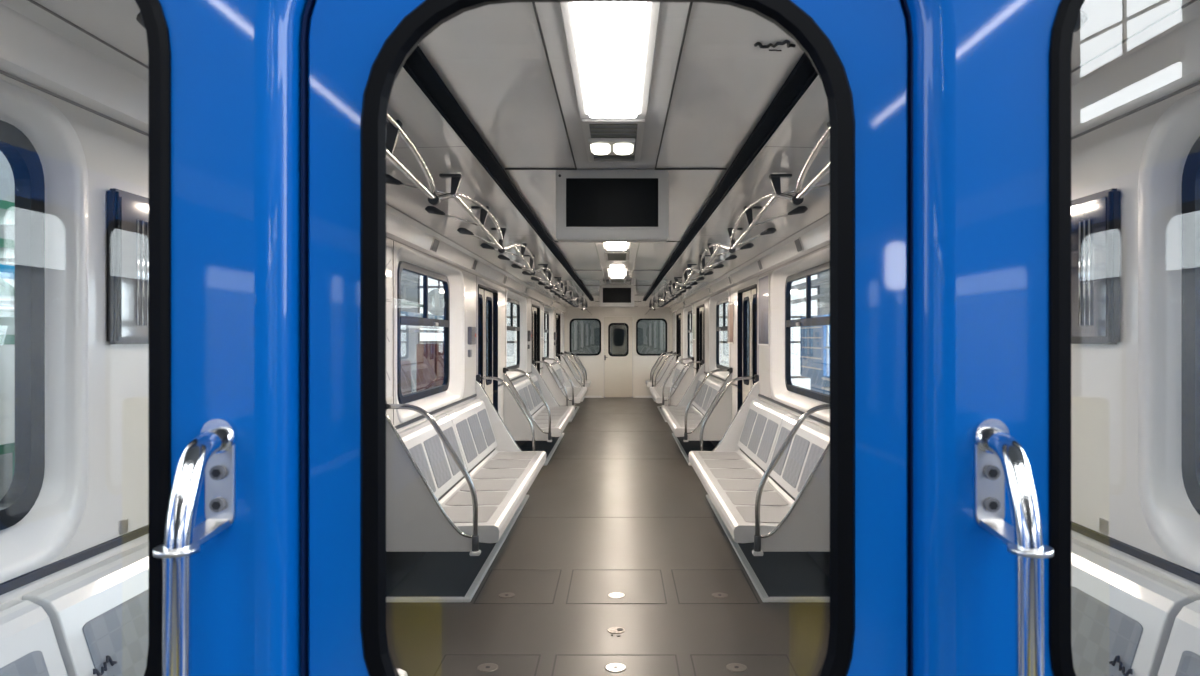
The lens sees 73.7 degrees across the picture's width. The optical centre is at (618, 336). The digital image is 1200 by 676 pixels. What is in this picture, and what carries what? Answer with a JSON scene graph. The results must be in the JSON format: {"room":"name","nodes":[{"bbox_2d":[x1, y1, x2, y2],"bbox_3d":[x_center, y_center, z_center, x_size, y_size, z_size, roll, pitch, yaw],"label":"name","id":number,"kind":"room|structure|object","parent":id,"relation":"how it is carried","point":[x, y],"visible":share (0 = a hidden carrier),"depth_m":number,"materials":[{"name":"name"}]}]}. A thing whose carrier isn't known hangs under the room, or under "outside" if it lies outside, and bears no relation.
{"room":"train station track","nodes":[
{"label":"train station track","id":0,"kind":"room"},
{"bbox_2d":[0,151,420,499],"bbox_3d":[-8.064,-1.730,8.175,0.300,8.800,48.350,0,0,0],"label":"wall","id":1,"kind":"structure","parent":0,"point":[409,280],"depth_m":10.59,"materials":[{"name":"white plastic"}]},
{"bbox_2d":[0,264,443,319],"bbox_3d":[-5.214,-0.550,16.000,0.120,0.120,28.000,0,0,0],"label":"pipe","id":2,"kind":"object","parent":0,"point":[6,271],"visible":0.02,"depth_m":6.83,"materials":[{"name":"blue"}]},
{"bbox_2d":[0,74,564,604],"bbox_3d":[-1.363,0.420,10.075,0.122,2.500,18.450,0,0,0],"label":"wall","id":3,"kind":"structure","parent":0,"point":[114,521],"depth_m":2.08,"materials":[{"name":"grey plastic"}]},
{"bbox_2d":[0,79,87,583],"bbox_3d":[-1.357,-0.011,1.440,0.105,1.072,1.064,0,0,0],"label":"window","id":4,"kind":"structure","parent":3,"relation":"in","point":[42,509],"depth_m":1.90,"materials":[{"name":"white plastic"}]},
{"bbox_2d":[107,188,147,343],"bbox_3d":[-1.294,-0.180,2.150,0.040,0.400,0.210,0,0,0],"label":"display case","id":5,"kind":"object","parent":3,"relation":"attached to","point":[127,213],"visible":0.73,"depth_m":2.08,"materials":[{"name":"black plastic"}]},
{"bbox_2d":[0,542,407,675],"bbox_3d":[-0.990,0.773,1.740,0.656,0.843,1.748,0,0,0],"label":"bench","id":6,"kind":"object","parent":3,"relation":"attached to","point":[69,625],"visible":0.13,"depth_m":1.82,"materials":[{"name":"white plastic"}]},
{"bbox_2d":[93,655,116,675],"bbox_3d":[-1.168,0.756,1.818,0.019,0.049,0.078,0,0,0],"label":"ink scrawl","id":7,"kind":"object","parent":6,"relation":"attached to","point":[108,658],"visible":1,"depth_m":1.82,"materials":[{"name":"black paint"}]},
{"bbox_2d":[386,244,392,399],"bbox_3d":[-1.310,-0.080,4.370,0.008,0.876,0.516,0,0,0],"label":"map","id":8,"kind":"object","parent":3,"relation":"attached to","point":[389,249],"visible":0.27,"depth_m":4.56,"materials":[{"name":"white paper"}]},
{"bbox_2d":[395,246,464,422],"bbox_3d":[-1.357,-0.011,5.730,0.105,1.072,2.064,0,0,0],"label":"window","id":9,"kind":"structure","parent":3,"relation":"in","point":[451,390],"depth_m":5.96,"materials":[{"name":"white plastic"}]},
{"bbox_2d":[386,495,528,601],"bbox_3d":[-1.067,1.300,5.875,0.491,0.340,2.910,0,0,0],"label":"seat base","id":10,"kind":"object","parent":3,"relation":"attached to","point":[410,576],"depth_m":4.82,"materials":[{"name":"dark grey painted metal"}]},
{"bbox_2d":[386,375,546,555],"bbox_3d":[-0.990,0.773,5.875,0.656,0.843,3.058,0,0,0],"label":"bench","id":11,"kind":"object","parent":3,"relation":"attached to","point":[456,478],"visible":0.98,"depth_m":4.89,"materials":[{"name":"white plastic"}]},
{"bbox_2d":[472,535,478,551],"bbox_3d":[-0.786,1.135,4.378,0.038,0.090,0.038,0,0,0],"label":"socket","id":12,"kind":"object","parent":11,"relation":"attached to","point":[475,538],"depth_m":4.36,"materials":[{"name":"grey metal"}]},
{"bbox_2d":[468,327,475,356],"bbox_3d":[-1.294,0.048,7.055,0.040,0.265,0.230,0,0,0],"label":"intercom","id":13,"kind":"object","parent":3,"relation":"attached to","point":[471,330],"visible":1,"depth_m":6.95,"materials":[{"name":"grey metal"}]},
{"bbox_2d":[478,284,497,411],"bbox_3d":[-1.339,0.539,8.050,0.130,2.062,1.204,0,0,0],"label":"door","id":14,"kind":"structure","parent":3,"relation":"in","point":[485,294],"depth_m":8.47,"materials":[{"name":"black metal"}]},
{"bbox_2d":[506,290,526,379],"bbox_3d":[-1.357,-0.011,10.330,0.105,1.072,2.064,0,0,0],"label":"window","id":15,"kind":"structure","parent":3,"relation":"in","point":[516,328],"depth_m":10.74,"materials":[{"name":"white plastic"}]},
{"bbox_2d":[532,304,539,372],"bbox_3d":[-1.339,0.539,12.650,0.130,2.062,1.204,0,0,0],"label":"door","id":16,"kind":"structure","parent":3,"relation":"in","point":[535,309],"depth_m":13.11,"materials":[{"name":"black metal"}]},
{"bbox_2d":[503,360,574,441],"bbox_3d":[-0.990,0.773,10.575,0.656,0.843,3.058,0,0,0],"label":"bench","id":17,"kind":"object","parent":3,"relation":"attached to","point":[548,419],"visible":0.97,"depth_m":9.49,"materials":[{"name":"white plastic"}]},
{"bbox_2d":[515,433,563,464],"bbox_3d":[-1.067,1.300,10.575,0.491,0.340,2.910,0,0,0],"label":"trim","id":18,"kind":"structure","parent":3,"relation":"attached to","point":[549,448],"depth_m":10.61,"materials":[{"name":"grey plastic"}]},
{"bbox_2d":[541,311,542,337],"bbox_3d":[-1.310,-0.205,13.610,0.008,0.466,0.396,0,0,0],"label":"poster","id":19,"kind":"object","parent":3,"relation":"attached to","point":[541,311],"visible":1,"depth_m":13.59,"materials":[{"name":"grey paper"}]},
{"bbox_2d":[543,305,553,364],"bbox_3d":[-1.357,-0.011,14.930,0.105,1.072,2.064,0,0,0],"label":"window","id":20,"kind":"structure","parent":3,"relation":"in","point":[548,315],"depth_m":15.56,"materials":[{"name":"white plastic"}]},
{"bbox_2d":[556,313,559,359],"bbox_3d":[-1.339,0.539,17.250,0.130,2.062,1.204,0,0,0],"label":"door","id":21,"kind":"structure","parent":3,"relation":"in","point":[557,314],"depth_m":17.81,"materials":[{"name":"black metal"}]},
{"bbox_2d":[561,313,563,356],"bbox_3d":[-1.357,-0.011,18.530,0.105,1.072,1.024,0,0,0],"label":"window","id":22,"kind":"structure","parent":3,"relation":"in","point":[562,314],"depth_m":18.99,"materials":[{"name":"white plastic"}]},
{"bbox_2d":[542,353,586,405],"bbox_3d":[-0.990,0.773,15.195,0.656,0.843,3.058,0,0,0],"label":"bench","id":23,"kind":"object","parent":3,"relation":"attached to","point":[575,394],"visible":0.87,"depth_m":13.75,"materials":[{"name":"white plastic"}]},
{"bbox_2d":[561,351,590,386],"bbox_3d":[-0.990,0.773,18.610,0.656,0.843,1.208,0,0,0],"label":"bench","id":24,"kind":"object","parent":3,"relation":"attached to","point":[566,363],"visible":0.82,"depth_m":18.06,"materials":[{"name":"white plastic"}]},
{"bbox_2d":[401,329,443,332],"bbox_3d":[-6.614,-0.180,20.000,0.100,0.100,22.000,0,0,0],"label":"pipe","id":25,"kind":"object","parent":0,"point":[402,330],"visible":0.02,"depth_m":26.75,"materials":[{"name":"grey metal"}]},
{"bbox_2d":[0,0,1199,312],"bbox_3d":[-0.014,-0.714,10.060,2.840,0.312,18.480,0,0,0],"label":"ceiling","id":26,"kind":"structure","parent":0,"point":[507,67],"depth_m":2.40,"materials":[{"name":"grey plastic"}]},
{"bbox_2d":[136,12,591,314],"bbox_3d":[-0.866,-0.613,10.149,0.448,0.210,17.904,0,0,0],"label":"handrail","id":27,"kind":"object","parent":26,"relation":"attached to","point":[394,127],"visible":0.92,"depth_m":3.99,"materials":[{"name":"silver metal"}]},
{"bbox_2d":[430,237,440,252],"bbox_3d":[-1.263,-0.627,5.500,0.034,0.092,0.180,0,0,0],"label":"ceiling vent","id":28,"kind":"object","parent":26,"relation":"in","point":[435,243],"visible":1,"depth_m":5.50,"materials":[{"name":"grey metal"}]},
{"bbox_2d":[471,259,477,270],"bbox_3d":[-1.263,-0.627,7.000,0.034,0.092,0.180,0,0,0],"label":"ceiling vent","id":29,"kind":"object","parent":26,"relation":"in","point":[475,262],"visible":1,"depth_m":7.00,"materials":[{"name":"grey"}]},
{"bbox_2d":[402,46,593,300],"bbox_3d":[-0.524,-0.703,8.290,0.060,0.026,14.820,0,0,0],"label":"trim","id":30,"kind":"structure","parent":26,"relation":"attached to","point":[417,65],"depth_m":2.79,"materials":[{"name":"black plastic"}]},
{"bbox_2d":[559,2,660,117],"bbox_3d":[-0.019,-0.710,1.925,0.220,0.020,1.350,0,0,0],"label":"recessed light","id":31,"kind":"object","parent":26,"relation":"in","point":[610,34],"visible":1,"depth_m":1.99,"materials":[{"name":"grey plastic"}]},
{"bbox_2d":[556,169,668,241],"bbox_3d":[-0.029,-0.568,3.487,0.484,0.306,0.146,0,0,0],"label":"monitor","id":32,"kind":"object","parent":26,"relation":"attached to","point":[593,205],"visible":1,"depth_m":3.42,"materials":[{"name":"grey plastic"}]},
{"bbox_2d":[582,119,644,161],"bbox_3d":[-0.019,-0.716,2.960,0.210,0.008,0.620,0,0,0],"label":"ceiling vent","id":33,"kind":"object","parent":26,"relation":"in","point":[592,128],"visible":0.82,"depth_m":2.80,"materials":[{"name":"grey"}]},
{"bbox_2d":[588,138,634,154],"bbox_3d":[-0.026,-0.700,2.970,0.170,0.020,0.220,0,0,0],"label":"lamp","id":34,"kind":"object","parent":33,"relation":"attached to","point":[597,146],"visible":1,"depth_m":2.91,"materials":[{"name":"white"}]},
{"bbox_2d":[599,285,633,306],"bbox_3d":[-0.029,-0.568,11.167,0.484,0.306,0.146,0,0,0],"label":"monitor","id":35,"kind":"object","parent":26,"relation":"attached to","point":[609,295],"visible":1,"depth_m":11.10,"materials":[{"name":"grey"}]},
{"bbox_2d":[604,252,628,260],"bbox_3d":[-0.019,-0.716,7.175,0.210,0.008,0.710,0,0,0],"label":"ceiling vent","id":36,"kind":"object","parent":26,"relation":"in","point":[609,256],"visible":1,"depth_m":7.17,"materials":[{"name":"grey metal"}]},
{"bbox_2d":[602,242,630,249],"bbox_3d":[-0.019,-0.710,6.060,0.220,0.020,0.940,0,0,0],"label":"recessed light","id":37,"kind":"object","parent":26,"relation":"in","point":[610,245],"visible":0.52,"depth_m":6.22,"materials":[{"name":"grey plastic"}]},
{"bbox_2d":[607,268,627,277],"bbox_3d":[-0.019,-0.710,8.975,0.220,0.020,1.210,0,0,0],"label":"recessed light","id":38,"kind":"object","parent":26,"relation":"in","point":[615,272],"visible":1,"depth_m":8.80,"materials":[{"name":"grey plastic"}]},
{"bbox_2d":[610,269,623,277],"bbox_3d":[-0.019,-0.709,8.975,0.152,0.018,1.138,0,0,0],"label":"diffuser","id":39,"kind":"object","parent":38,"relation":"attached to","point":[615,273],"depth_m":8.89,"materials":[{"name":"white plastic"}]},
{"bbox_2d":[609,279,625,282],"bbox_3d":[-0.019,-0.716,10.300,0.210,0.008,0.660,0,0,0],"label":"ceiling vent","id":40,"kind":"object","parent":26,"relation":"in","point":[610,280],"visible":1,"depth_m":10.19,"materials":[{"name":"grey metal"}]},
{"bbox_2d":[643,53,817,300],"bbox_3d":[0.496,-0.703,8.290,0.060,0.026,14.820,0,0,0],"label":"trim","id":41,"kind":"structure","parent":26,"relation":"attached to","point":[804,73],"depth_m":2.86,"materials":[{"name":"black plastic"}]},
{"bbox_2d":[754,40,795,50],"bbox_3d":[0.385,-0.718,1.969,0.089,0.009,0.071,0,0,-40],"label":"ink scrawl","id":42,"kind":"object","parent":26,"relation":"attached to","point":[789,45],"visible":1,"depth_m":1.97,"materials":[{"name":"black paint"}]},
{"bbox_2d":[793,237,803,252],"bbox_3d":[1.235,-0.627,5.500,0.034,0.092,0.180,0,0,0],"label":"ceiling vent","id":43,"kind":"object","parent":26,"relation":"in","point":[798,244],"visible":1,"depth_m":5.50,"materials":[{"name":"grey metal"}]},
{"bbox_2d":[645,10,1088,314],"bbox_3d":[0.838,-0.613,10.149,0.448,0.210,17.904,0,0,0],"label":"handrail","id":44,"kind":"object","parent":26,"relation":"attached to","point":[797,199],"visible":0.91,"depth_m":4.32,"materials":[{"name":"silver metal"}]},
{"bbox_2d":[386,397,829,675],"bbox_3d":[-0.014,1.509,10.050,2.840,0.081,18.500,0,0,0],"label":"floor","id":45,"kind":"structure","parent":0,"point":[617,491],"depth_m":5.14,"materials":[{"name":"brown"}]},
{"bbox_2d":[434,654,540,675],"bbox_3d":[-0.582,1.469,3.355,0.443,0.010,0.678,0,0,0],"label":"floor hatch","id":46,"kind":"object","parent":45,"relation":"on","point":[451,664],"visible":1,"depth_m":3.57,"materials":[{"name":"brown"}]},
{"bbox_2d":[473,570,561,603],"bbox_3d":[-0.582,1.469,4.718,0.443,0.010,0.643,0,0,0],"label":"floor hatch","id":47,"kind":"object","parent":45,"relation":"on","point":[500,586],"visible":1,"depth_m":4.68,"materials":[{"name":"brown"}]},
{"bbox_2d":[551,654,679,675],"bbox_3d":[-0.014,1.469,3.355,0.558,0.010,0.678,0,0,0],"label":"floor hatch","id":48,"kind":"object","parent":45,"relation":"on","point":[564,664],"visible":1,"depth_m":3.57,"materials":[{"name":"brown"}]},
{"bbox_2d":[607,627,624,636],"bbox_3d":[-0.014,1.468,3.980,0.090,0.004,0.130,0,0,0],"label":"lock","id":49,"kind":"object","parent":45,"relation":"on","point":[615,630],"visible":1,"depth_m":3.99,"materials":[{"name":"metal"}]},
{"bbox_2d":[566,570,666,603],"bbox_3d":[-0.014,1.469,4.718,0.558,0.010,0.643,0,0,0],"label":"floor hatch","id":50,"kind":"object","parent":45,"relation":"on","point":[585,586],"visible":1,"depth_m":4.68,"materials":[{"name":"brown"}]},
{"bbox_2d":[671,570,759,603],"bbox_3d":[0.551,1.469,4.718,0.448,0.010,0.643,0,0,0],"label":"floor hatch","id":51,"kind":"object","parent":45,"relation":"on","point":[691,586],"visible":1,"depth_m":4.68,"materials":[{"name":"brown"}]},
{"bbox_2d":[690,654,797,675],"bbox_3d":[0.551,1.469,3.355,0.448,0.010,0.678,0,0,0],"label":"floor hatch","id":52,"kind":"object","parent":45,"relation":"on","point":[702,664],"visible":1,"depth_m":3.57,"materials":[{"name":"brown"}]},
{"bbox_2d":[159,0,1060,675],"bbox_3d":[-0.014,0.470,0.840,2.800,2.640,0.080,0,0,0],"label":"wall","id":53,"kind":"structure","parent":0,"point":[981,67],"depth_m":0.80,"materials":[{"name":"metal"}]},
{"bbox_2d":[135,0,170,675],"bbox_3d":[-0.807,0.013,0.839,0.718,0.849,0.094,0,0,0],"label":"window","id":54,"kind":"structure","parent":53,"relation":"in","point":[157,30],"depth_m":0.79,"materials":[{"name":"black rubber"}]},
{"bbox_2d":[153,418,236,675],"bbox_3d":[-0.398,0.514,0.751,0.037,0.865,0.098,0,0,0],"label":"handle","id":55,"kind":"object","parent":53,"relation":"attached to","point":[212,451],"visible":1,"depth_m":0.72,"materials":[{"name":"silver metal"}]},
{"bbox_2d":[211,501,220,509],"bbox_3d":[-0.398,0.167,0.790,0.009,0.008,0.002,0,0,0],"label":"screw","id":56,"kind":"object","parent":55,"relation":"attached to","point":[215,505],"depth_m":0.79,"materials":[{"name":"black metal"}]},
{"bbox_2d":[211,469,220,476],"bbox_3d":[-0.398,0.135,0.790,0.009,0.008,0.002,0,0,0],"label":"screw","id":57,"kind":"object","parent":55,"relation":"attached to","point":[214,472],"depth_m":0.79,"materials":[{"name":"black metal"}]},
{"bbox_2d":[301,0,912,675],"bbox_3d":[-0.011,0.510,0.839,0.660,1.940,0.038,0,0,0],"label":"door","id":58,"kind":"structure","parent":53,"relation":"in","point":[354,52],"depth_m":0.83,"materials":[{"name":"blue paint"}]},
{"bbox_2d":[972,418,1052,675],"bbox_3d":[0.370,0.514,0.751,0.037,0.865,0.098,0,0,0],"label":"handle","id":59,"kind":"object","parent":53,"relation":"attached to","point":[999,457],"visible":1,"depth_m":0.72,"materials":[{"name":"silver metal"}]},
{"bbox_2d":[989,501,997,509],"bbox_3d":[0.370,0.167,0.790,0.009,0.008,0.002,0,0,0],"label":"screw","id":60,"kind":"object","parent":59,"relation":"attached to","point":[993,505],"depth_m":0.79,"materials":[{"name":"black metal"}]},
{"bbox_2d":[989,469,997,476],"bbox_3d":[0.370,0.135,0.790,0.009,0.008,0.002,0,0,0],"label":"screw","id":61,"kind":"object","parent":59,"relation":"attached to","point":[992,472],"depth_m":0.79,"materials":[{"name":"black metal"}]},
{"bbox_2d":[1049,0,1084,675],"bbox_3d":[0.784,0.013,0.839,0.708,0.849,0.094,0,0,0],"label":"seal","id":62,"kind":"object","parent":53,"relation":"in","point":[1061,39],"depth_m":0.79,"materials":[{"name":"black rubber"}]},
{"bbox_2d":[418,274,818,389],"bbox_3d":[-0.014,-1.755,32.000,16.120,8.750,0.200,0,0,0],"label":"building","id":63,"kind":"structure","parent":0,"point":[798,310],"depth_m":32.00,"materials":[{"name":"grey"}]},
{"bbox_2d":[564,306,672,397],"bbox_3d":[-0.014,0.470,19.240,2.800,2.640,0.080,0,0,0],"label":"wall","id":64,"kind":"structure","parent":0,"point":[592,364],"depth_m":19.22,"materials":[{"name":"off-white painted metal"},{"name":"white plastic"}]},
{"bbox_2d":[570,318,600,355],"bbox_3d":[-0.807,0.013,19.241,0.758,0.889,0.094,0,0,0],"label":"window","id":65,"kind":"structure","parent":64,"relation":"in","point":[572,320],"depth_m":19.19,"materials":[{"name":"black rubber"}]},
{"bbox_2d":[603,315,633,397],"bbox_3d":[-0.014,0.487,19.176,0.750,1.985,0.108,0,0,0],"label":"door","id":66,"kind":"structure","parent":64,"relation":"in","point":[618,370],"depth_m":19.18,"materials":[{"name":"beige paint"}]},
{"bbox_2d":[564,314,672,397],"bbox_3d":[-0.014,0.470,19.185,2.600,2.000,0.030,0,0,0],"label":"trim","id":67,"kind":"structure","parent":64,"relation":"attached to","point":[564,314],"depth_m":19.17,"materials":[{"name":"white"}]},
{"bbox_2d":[636,318,666,355],"bbox_3d":[0.784,0.013,19.241,0.748,0.889,0.094,0,0,0],"label":"window","id":68,"kind":"structure","parent":64,"relation":"in","point":[638,320],"depth_m":19.19,"materials":[{"name":"glass"}]},
{"bbox_2d":[791,275,829,291],"bbox_3d":[5.586,-1.530,17.000,0.200,0.200,26.000,0,0,0],"label":"ventilation duct","id":69,"kind":"object","parent":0,"point":[823,280],"visible":0.02,"depth_m":22.64,"materials":[{"name":"grey"}]},
{"bbox_2d":[791,292,829,303],"bbox_3d":[5.186,-1.030,17.000,0.120,0.120,26.000,0,0,0],"label":"air duct","id":70,"kind":"object","parent":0,"point":[825,295],"visible":0.02,"depth_m":21.11,"materials":[{"name":"grey"}]},
{"bbox_2d":[819,270,829,314],"bbox_3d":[8.036,-1.730,8.175,0.300,8.800,48.350,0,0,0],"label":"wall","id":71,"kind":"structure","parent":0,"point":[824,303],"depth_m":31.09,"materials":[{"name":"paint"}]},
{"bbox_2d":[674,84,1199,593],"bbox_3d":[1.335,0.420,10.075,0.122,2.500,18.450,0,0,0],"label":"wall","id":72,"kind":"structure","parent":0,"point":[1107,516],"depth_m":2.08,"materials":[{"name":"grey plastic"}]},
{"bbox_2d":[646,351,675,386],"bbox_3d":[0.962,0.773,18.610,0.656,0.843,1.208,0,0,0],"label":"bench","id":73,"kind":"object","parent":72,"relation":"attached to","point":[668,366],"visible":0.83,"depth_m":18.06,"materials":[{"name":"white plastic"}]},
{"bbox_2d":[650,353,693,405],"bbox_3d":[0.962,0.773,15.195,0.656,0.843,3.058,0,0,0],"label":"bench","id":74,"kind":"object","parent":72,"relation":"attached to","point":[660,394],"visible":0.88,"depth_m":13.75,"materials":[{"name":"white plastic"}]},
{"bbox_2d":[673,312,675,356],"bbox_3d":[1.329,-0.011,18.530,0.105,1.072,1.024,0,0,0],"label":"window","id":75,"kind":"structure","parent":72,"relation":"in","point":[674,314],"depth_m":18.99,"materials":[{"name":"white plastic"}]},
{"bbox_2d":[676,313,680,360],"bbox_3d":[1.311,0.539,17.250,0.130,2.062,1.204,0,0,0],"label":"door","id":76,"kind":"structure","parent":72,"relation":"in","point":[678,316],"depth_m":17.83,"materials":[{"name":"black metal"}]},
{"bbox_2d":[683,306,692,364],"bbox_3d":[1.329,-0.011,14.930,0.105,1.072,2.064,0,0,0],"label":"window","id":77,"kind":"structure","parent":72,"relation":"in","point":[687,312],"depth_m":15.63,"materials":[{"name":"white plastic"}]},
{"bbox_2d":[693,314,694,339],"bbox_3d":[1.282,-0.160,13.675,0.008,0.436,0.366,0,0,0],"label":"poster","id":78,"kind":"object","parent":72,"relation":"attached to","point":[693,314],"visible":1,"depth_m":13.65,"materials":[{"name":"grey paper"}]},
{"bbox_2d":[672,433,719,464],"bbox_3d":[1.040,1.300,10.575,0.491,0.340,2.910,0,0,0],"label":"trim","id":79,"kind":"structure","parent":72,"relation":"attached to","point":[685,447],"depth_m":10.61,"materials":[{"name":"grey plastic"}]},
{"bbox_2d":[661,360,732,441],"bbox_3d":[0.962,0.773,10.575,0.656,0.843,3.058,0,0,0],"label":"bench","id":80,"kind":"object","parent":72,"relation":"attached to","point":[685,419],"visible":0.98,"depth_m":9.49,"materials":[{"name":"white plastic"}]},
{"bbox_2d":[696,304,703,373],"bbox_3d":[1.311,0.539,12.650,0.130,2.062,1.204,0,0,0],"label":"door","id":81,"kind":"structure","parent":72,"relation":"in","point":[699,309],"depth_m":13.22,"materials":[{"name":"black metal"}]},
{"bbox_2d":[709,290,729,379],"bbox_3d":[1.329,-0.011,10.330,0.105,1.072,2.064,0,0,0],"label":"window","id":82,"kind":"structure","parent":72,"relation":"in","point":[719,349],"depth_m":10.80,"materials":[{"name":"white plastic"}]},
{"bbox_2d":[727,303,733,342],"bbox_3d":[1.282,-0.150,9.185,0.008,0.456,0.486,0,0,0],"label":"poster","id":83,"kind":"object","parent":72,"relation":"attached to","point":[730,307],"visible":1,"depth_m":9.19,"materials":[{"name":"grey paper"}]},
{"bbox_2d":[737,284,756,411],"bbox_3d":[1.311,0.539,8.050,0.130,2.062,1.204,0,0,0],"label":"door","id":84,"kind":"structure","parent":72,"relation":"in","point":[748,294],"depth_m":8.48,"materials":[{"name":"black metal"}]},
{"bbox_2d":[688,375,829,555],"bbox_3d":[0.962,0.773,5.875,0.656,0.843,3.058,0,0,0],"label":"bench","id":85,"kind":"object","parent":72,"relation":"attached to","point":[767,478],"visible":0.87,"depth_m":5.09,"materials":[{"name":"white plastic"}]},
{"bbox_2d":[754,535,760,551],"bbox_3d":[0.758,1.135,4.378,0.038,0.090,0.038,0,0,0],"label":"socket","id":86,"kind":"object","parent":85,"relation":"attached to","point":[757,538],"depth_m":4.36,"materials":[{"name":"grey metal"}]},
{"bbox_2d":[758,274,769,345],"bbox_3d":[1.282,-0.230,7.090,0.008,0.616,0.516,0,0,0],"label":"poster","id":87,"kind":"object","parent":72,"relation":"attached to","point":[764,281],"visible":1,"depth_m":7.04,"materials":[{"name":"grey paper"}]},
{"bbox_2d":[706,495,829,601],"bbox_3d":[1.040,1.300,5.875,0.491,0.340,2.910,0,0,0],"label":"seat base","id":88,"kind":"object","parent":72,"relation":"attached to","point":[776,576],"depth_m":4.92,"materials":[{"name":"grey metal"}]},
{"bbox_2d":[770,247,829,421],"bbox_3d":[1.329,-0.011,5.730,0.105,1.072,2.064,0,0,0],"label":"window","id":89,"kind":"structure","parent":72,"relation":"in","point":[783,391],"depth_m":6.42,"materials":[{"name":"white plastic"}]},
{"bbox_2d":[1071,188,1119,343],"bbox_3d":[1.266,-0.180,2.150,0.040,0.400,0.210,0,0,0],"label":"display case","id":90,"kind":"object","parent":72,"relation":"attached to","point":[1095,218],"visible":0.87,"depth_m":2.10,"materials":[{"name":"glass"},{"name":"grey metal"}]},
{"bbox_2d":[1071,538,1199,675],"bbox_3d":[0.962,0.773,1.740,0.656,0.843,1.748,0,0,0],"label":"bench","id":91,"kind":"object","parent":72,"relation":"attached to","point":[1125,610],"visible":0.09,"depth_m":1.87,"materials":[{"name":"white plastic"}]},
{"bbox_2d":[1109,656,1132,675],"bbox_3d":[1.140,0.756,1.819,0.019,0.049,0.078,0,0,0],"label":"ink scrawl","id":92,"kind":"object","parent":91,"relation":"attached to","point":[1117,658],"visible":1,"depth_m":1.82,"materials":[{"name":"black paint"}]},
{"bbox_2d":[1138,90,1199,572],"bbox_3d":[1.329,-0.011,1.440,0.105,1.072,1.064,0,0,0],"label":"window","id":93,"kind":"structure","parent":72,"relation":"in","point":[1169,169],"depth_m":1.93,"materials":[{"name":"white plastic"}]},
{"bbox_3d":[-0.014,-5.930,8.000,18.000,0.600,48.000,0,0,0],"label":"ceiling","id":94,"kind":"structure","parent":0,"visible":0},
{"bbox_2d":[428,281,443,315],"bbox_3d":[-4.614,-3.330,20.500,0.700,5.600,0.060,0,0,0],"label":"clock","id":95,"kind":"object","parent":94,"relation":"hanging from","point":[436,296],"visible":0.42,"depth_m":20.47,"materials":[{"name":"white"}]},
{"bbox_3d":[-0.014,2.670,8.000,18.000,0.100,48.000,0,0,0],"label":"ground","id":96,"kind":"structure","parent":0,"visible":0},
{"bbox_2d":[0,335,14,474],"bbox_3d":[-5.614,1.305,6.985,0.560,2.630,1.690,0,0,0],"label":"tall cabinet","id":97,"kind":"object","parent":96,"relation":"on","point":[7,342],"visible":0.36,"depth_m":7.01,"materials":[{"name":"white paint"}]},
{"bbox_2d":[0,200,14,299],"bbox_3d":[-6.914,0.570,8.575,1.100,4.100,1.870,0,0,0],"label":"storage rack","id":98,"kind":"object","parent":96,"relation":"on","point":[7,209],"visible":0.02,"depth_m":8.46,"materials":[{"name":"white metal"}]},
{"bbox_2d":[0,311,14,334],"bbox_3d":[-6.939,-0.170,8.550,0.650,0.300,1.100,0,0,0],"label":"crate","id":99,"kind":"object","parent":98,"relation":"on","point":[7,319],"visible":0.25,"depth_m":8.65,"materials":[{"name":"grey"}]},
{"bbox_2d":[0,261,14,286],"bbox_3d":[-6.914,-0.665,8.550,0.600,0.290,0.900,0,0,0],"label":"crate","id":100,"kind":"object","parent":98,"relation":"on","point":[11,282],"visible":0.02,"depth_m":8.70,"materials":[{"name":"white"}]},
{"bbox_2d":[401,361,410,394],"bbox_3d":[-4.914,1.570,16.597,0.900,2.100,1.206,0,0,0],"label":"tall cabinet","id":101,"kind":"object","parent":96,"relation":"on","point":[405,365],"visible":0.08,"depth_m":16.73,"materials":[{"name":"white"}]},
{"bbox_2d":[416,343,443,391],"bbox_3d":[-4.314,1.395,19.297,0.900,2.450,1.006,0,0,0],"label":"tall cabinet","id":102,"kind":"object","parent":96,"relation":"on","point":[429,356],"visible":0.24,"depth_m":18.80,"materials":[{"name":"red"}]},
{"bbox_2d":[571,320,664,354],"bbox_3d":[-0.014,0.395,21.444,2.800,2.550,2.512,0,0,0],"label":"car","id":103,"kind":"object","parent":96,"relation":"on","point":[585,334],"visible":0.23,"depth_m":20.20,"materials":[{"name":"grey"}]},
{"bbox_2d":[800,315,829,394],"bbox_3d":[4.656,1.095,15.600,1.360,3.050,4.400,0,0,0],"label":"work platform","id":104,"kind":"object","parent":96,"relation":"on","point":[814,340],"visible":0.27,"depth_m":16.50,"materials":[{"name":"blue metal"}]},
{"label":"outside","id":105,"kind":"structure","parent":0,"visible":0},
{"bbox_2d":[0,305,443,328],"bbox_3d":[-5.414,-0.250,16.000,0.060,0.060,28.000,0,0,0],"label":"cable conduit","id":106,"kind":"object","parent":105,"point":[6,308],"visible":0.02,"depth_m":7.14,"materials":[{"name":"silver metal"}]},
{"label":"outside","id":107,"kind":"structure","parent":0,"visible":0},
{"bbox_2d":[401,301,422,306],"bbox_3d":[-6.614,-1.030,20.000,0.100,0.100,22.000,0,0,0],"label":"pipe","id":108,"kind":"object","parent":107,"point":[402,302],"visible":0.02,"depth_m":25.36,"materials":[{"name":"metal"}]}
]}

